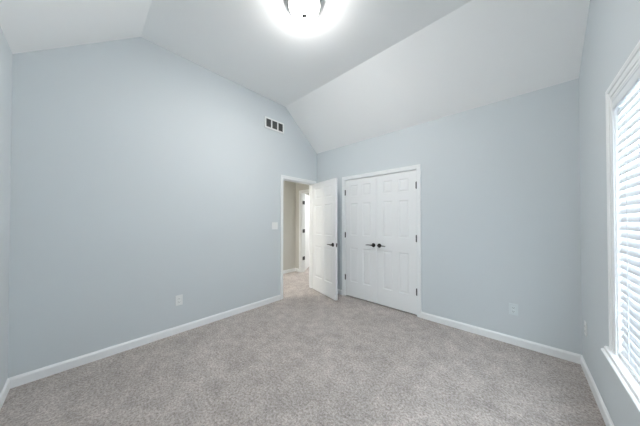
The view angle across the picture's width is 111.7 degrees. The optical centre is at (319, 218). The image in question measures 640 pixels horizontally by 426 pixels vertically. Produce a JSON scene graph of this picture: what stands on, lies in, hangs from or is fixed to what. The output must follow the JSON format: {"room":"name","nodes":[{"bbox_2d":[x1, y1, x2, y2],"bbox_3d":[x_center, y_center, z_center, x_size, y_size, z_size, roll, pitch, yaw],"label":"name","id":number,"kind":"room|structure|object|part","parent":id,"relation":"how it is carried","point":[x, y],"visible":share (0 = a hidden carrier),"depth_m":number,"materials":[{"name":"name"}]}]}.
{"room":"empty bedroom","nodes":[
{"label":"empty bedroom","id":0,"kind":"room"},
{"bbox_2d":[0,26,12,392],"bbox_3d":[-1.269,0.002,0.535,3.408,2.680,0.120,-1,-1,43],"label":"wall","id":1,"kind":"structure","parent":0,"point":[6,56],"depth_m":1.62,"materials":[{"name":"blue paint"}]},
{"bbox_2d":[0,378,9,409],"bbox_3d":[-1.224,1.300,0.570,3.408,0.085,0.013,-1,-1,43],"label":"baseboard","id":2,"kind":"structure","parent":1,"relation":"attached to","point":[6,388],"depth_m":1.62,"materials":[{"name":"white paint"}]},
{"bbox_2d":[8,37,316,377],"bbox_3d":[-1.311,-0.292,3.088,0.120,3.321,3.803,-1,-1,43],"label":"wall","id":3,"kind":"structure","parent":0,"point":[144,176],"depth_m":2.29,"materials":[{"name":"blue paint"}]},
{"bbox_2d":[9,295,280,388],"bbox_3d":[-1.569,1.322,2.695,0.013,0.085,2.661,-1,-1,43],"label":"baseboard","id":4,"kind":"structure","parent":3,"relation":"attached to","point":[40,373],"depth_m":2.21,"materials":[{"name":"white paint"}]},
{"bbox_2d":[175,294,182,305],"bbox_3d":[-1.675,0.976,2.586,0.009,0.120,0.074,-1,-1,43],"label":"wall outlet","id":5,"kind":"object","parent":3,"relation":"attached to","point":[179,298],"visible":1,"depth_m":2.58,"materials":[{"name":"white plastic"}]},
{"bbox_2d":[265,116,283,133],"bbox_3d":[-0.749,-1.547,3.610,0.012,0.176,0.380,-1,-1,43],"label":"air vent","id":6,"kind":"object","parent":3,"relation":"in","point":[272,124],"visible":1,"depth_m":3.60,"materials":[{"name":"white plastic"}]},
{"bbox_2d":[272,222,277,228],"bbox_3d":[-0.745,0.124,3.599,0.010,0.116,0.116,-1,-1,43],"label":"light switch","id":7,"kind":"object","parent":3,"relation":"attached to","point":[274,224],"visible":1,"depth_m":3.60,"materials":[{"name":"white plastic"}]},
{"bbox_2d":[280,175,315,299],"bbox_3d":[-0.420,0.321,4.046,0.158,2.117,0.867,-1,-1,43],"label":"door frame","id":8,"kind":"structure","parent":3,"relation":"attached to","point":[291,179],"depth_m":3.89,"materials":[{"name":"white paint"}]},
{"bbox_2d":[312,178,337,300],"bbox_3d":[0.076,0.346,3.938,0.154,2.035,0.800,0,-1,-31],"label":"door","id":9,"kind":"structure","parent":3,"relation":"in","point":[324,193],"depth_m":3.87,"materials":[{"name":"white paint"}]},
{"bbox_2d":[283,181,295,269],"bbox_3d":[-1.643,0.167,4.770,0.120,2.440,3.060,-1,-1,43],"label":"wall","id":10,"kind":"structure","parent":0,"point":[289,188],"depth_m":5.61,"materials":[{"name":"grey paint"}]},
{"bbox_2d":[283,268,298,273],"bbox_3d":[-1.585,1.343,4.621,0.150,0.085,2.940,-1,-1,43],"label":"baseboard","id":11,"kind":"structure","parent":10,"relation":"attached to","point":[293,269],"depth_m":5.61,"materials":[{"name":"white paint"}]},
{"bbox_2d":[0,0,589,153],"bbox_3d":[-0.010,-1.719,1.897,3.668,0.791,3.803,-1,-1,43],"label":"ceiling","id":12,"kind":"structure","parent":0,"point":[360,70],"depth_m":2.24,"materials":[{"name":"white paint"}]},
{"bbox_2d":[288,0,320,22],"bbox_3d":[-0.139,-1.881,1.969,0.295,0.167,0.295,-1,-1,43],"label":"ceiling light","id":13,"kind":"object","parent":12,"relation":"attached to","point":[304,11],"visible":1,"depth_m":1.94,"materials":[{"name":"white glass"}]},
{"bbox_2d":[296,183,308,268],"bbox_3d":[-0.135,0.173,5.376,1.270,2.440,0.120,-1,-1,43],"label":"wall","id":14,"kind":"structure","parent":0,"point":[299,186],"depth_m":5.70,"materials":[{"name":"grey paint"}]},
{"bbox_2d":[299,189,308,271],"bbox_3d":[-0.173,0.335,5.398,0.880,2.117,0.137,-1,-1,43],"label":"door frame","id":15,"kind":"structure","parent":14,"relation":"attached to","point":[301,195],"depth_m":5.63,"materials":[{"name":"white paint"}]},
{"bbox_2d":[303,194,308,270],"bbox_3d":[-0.335,0.369,6.037,0.102,2.035,0.822,0,-1,10],"label":"door","id":16,"kind":"structure","parent":14,"relation":"in","point":[306,197],"depth_m":5.93,"materials":[{"name":"white paint"}]},
{"bbox_2d":[0,267,605,425],"bbox_3d":[-0.017,1.428,3.901,6.448,0.100,6.783,-1,-1,43],"label":"floor","id":17,"kind":"structure","parent":0,"point":[307,357],"depth_m":1.83,"materials":[{"name":"carpet"}]},
{"bbox_2d":[317,78,581,354],"bbox_3d":[1.234,0.030,3.236,3.408,2.680,0.120,-1,-1,43],"label":"wall","id":18,"kind":"structure","parent":0,"point":[501,223],"depth_m":2.44,"materials":[{"name":"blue paint"}]},
{"bbox_2d":[345,176,376,302],"bbox_3d":[0.670,0.341,3.663,0.624,2.027,0.094,-1,-1,43],"label":"door","id":19,"kind":"structure","parent":18,"relation":"in","point":[361,194],"depth_m":3.65,"materials":[{"name":"white paint"}]},
{"bbox_2d":[342,164,421,317],"bbox_3d":[0.941,0.315,3.493,1.350,2.117,0.137,-1,-1,43],"label":"door frame","id":20,"kind":"structure","parent":18,"relation":"attached to","point":[417,168],"depth_m":3.12,"materials":[{"name":"white paint"}]},
{"bbox_2d":[377,170,416,314],"bbox_3d":[1.131,0.336,3.236,0.624,2.027,0.094,-1,-1,43],"label":"door","id":21,"kind":"structure","parent":18,"relation":"in","point":[396,192],"depth_m":3.23,"materials":[{"name":"white paint"}]},
{"bbox_2d":[337,289,580,363],"bbox_3d":[1.196,1.327,3.168,3.390,0.085,0.013,-1,-1,43],"label":"baseboard","id":22,"kind":"structure","parent":18,"relation":"attached to","point":[559,353],"depth_m":2.37,"materials":[{"name":"white paint"}]},
{"bbox_2d":[509,303,517,315],"bbox_3d":[2.091,0.984,2.344,0.074,0.120,0.009,-1,-1,43],"label":"wall outlet","id":23,"kind":"object","parent":18,"relation":"attached to","point":[513,308],"visible":1,"depth_m":2.34,"materials":[{"name":"white plastic"}]},
{"bbox_2d":[579,0,639,425],"bbox_3d":[1.284,-0.317,0.683,0.140,3.321,3.803,-1,-1,43],"label":"wall","id":24,"kind":"structure","parent":0,"point":[612,32],"depth_m":1.55,"materials":[{"name":"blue paint"}]},
{"bbox_2d":[584,320,586,336],"bbox_3d":[2.310,0.958,1.886,0.009,0.120,0.074,-1,-1,43],"label":"wall outlet","id":25,"kind":"object","parent":24,"relation":"attached to","point":[585,322],"visible":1,"depth_m":1.88,"materials":[{"name":"white plastic"}]},
{"bbox_2d":[580,355,613,425],"bbox_3d":[1.228,1.301,0.718,0.013,0.085,3.563,-1,-1,43],"label":"baseboard","id":26,"kind":"structure","parent":24,"relation":"attached to","point":[606,417],"depth_m":1.59,"materials":[{"name":"white paint"}]},
{"bbox_2d":[601,40,639,410],"bbox_3d":[1.268,0.016,0.696,0.185,1.624,1.710,-1,-1,43],"label":"window","id":27,"kind":"structure","parent":24,"relation":"in","point":[611,352],"depth_m":1.27,"materials":[{"name":"white paint"}]},
{"bbox_3d":[1.250,0.811,0.705,0.135,0.034,1.710,-1,-1,43],"label":"sill","id":28,"kind":"part","parent":27,"relation":"part of","materials":[{"name":"white paint"}]},
{"bbox_2d":[612,64,639,382],"bbox_3d":[1.248,0.043,0.715,0.060,1.494,1.480,-1,-1,43],"label":"window blind","id":29,"kind":"object","parent":27,"relation":"attached to","point":[630,195],"visible":1,"depth_m":1.14,"materials":[{"name":"white plastic"}]},
{"bbox_3d":[1.251,0.781,0.704,0.042,0.018,1.476,-1,-1,43],"label":"rail","id":30,"kind":"part","parent":29,"relation":"part of","materials":[{"name":"white plastic"}]},
{"bbox_3d":[1.248,0.064,0.715,0.035,1.440,1.160,-1,-1,43],"label":"ladder cord","id":31,"kind":"part","parent":29,"relation":"part of","materials":[{"name":"white fabric"}]}
]}

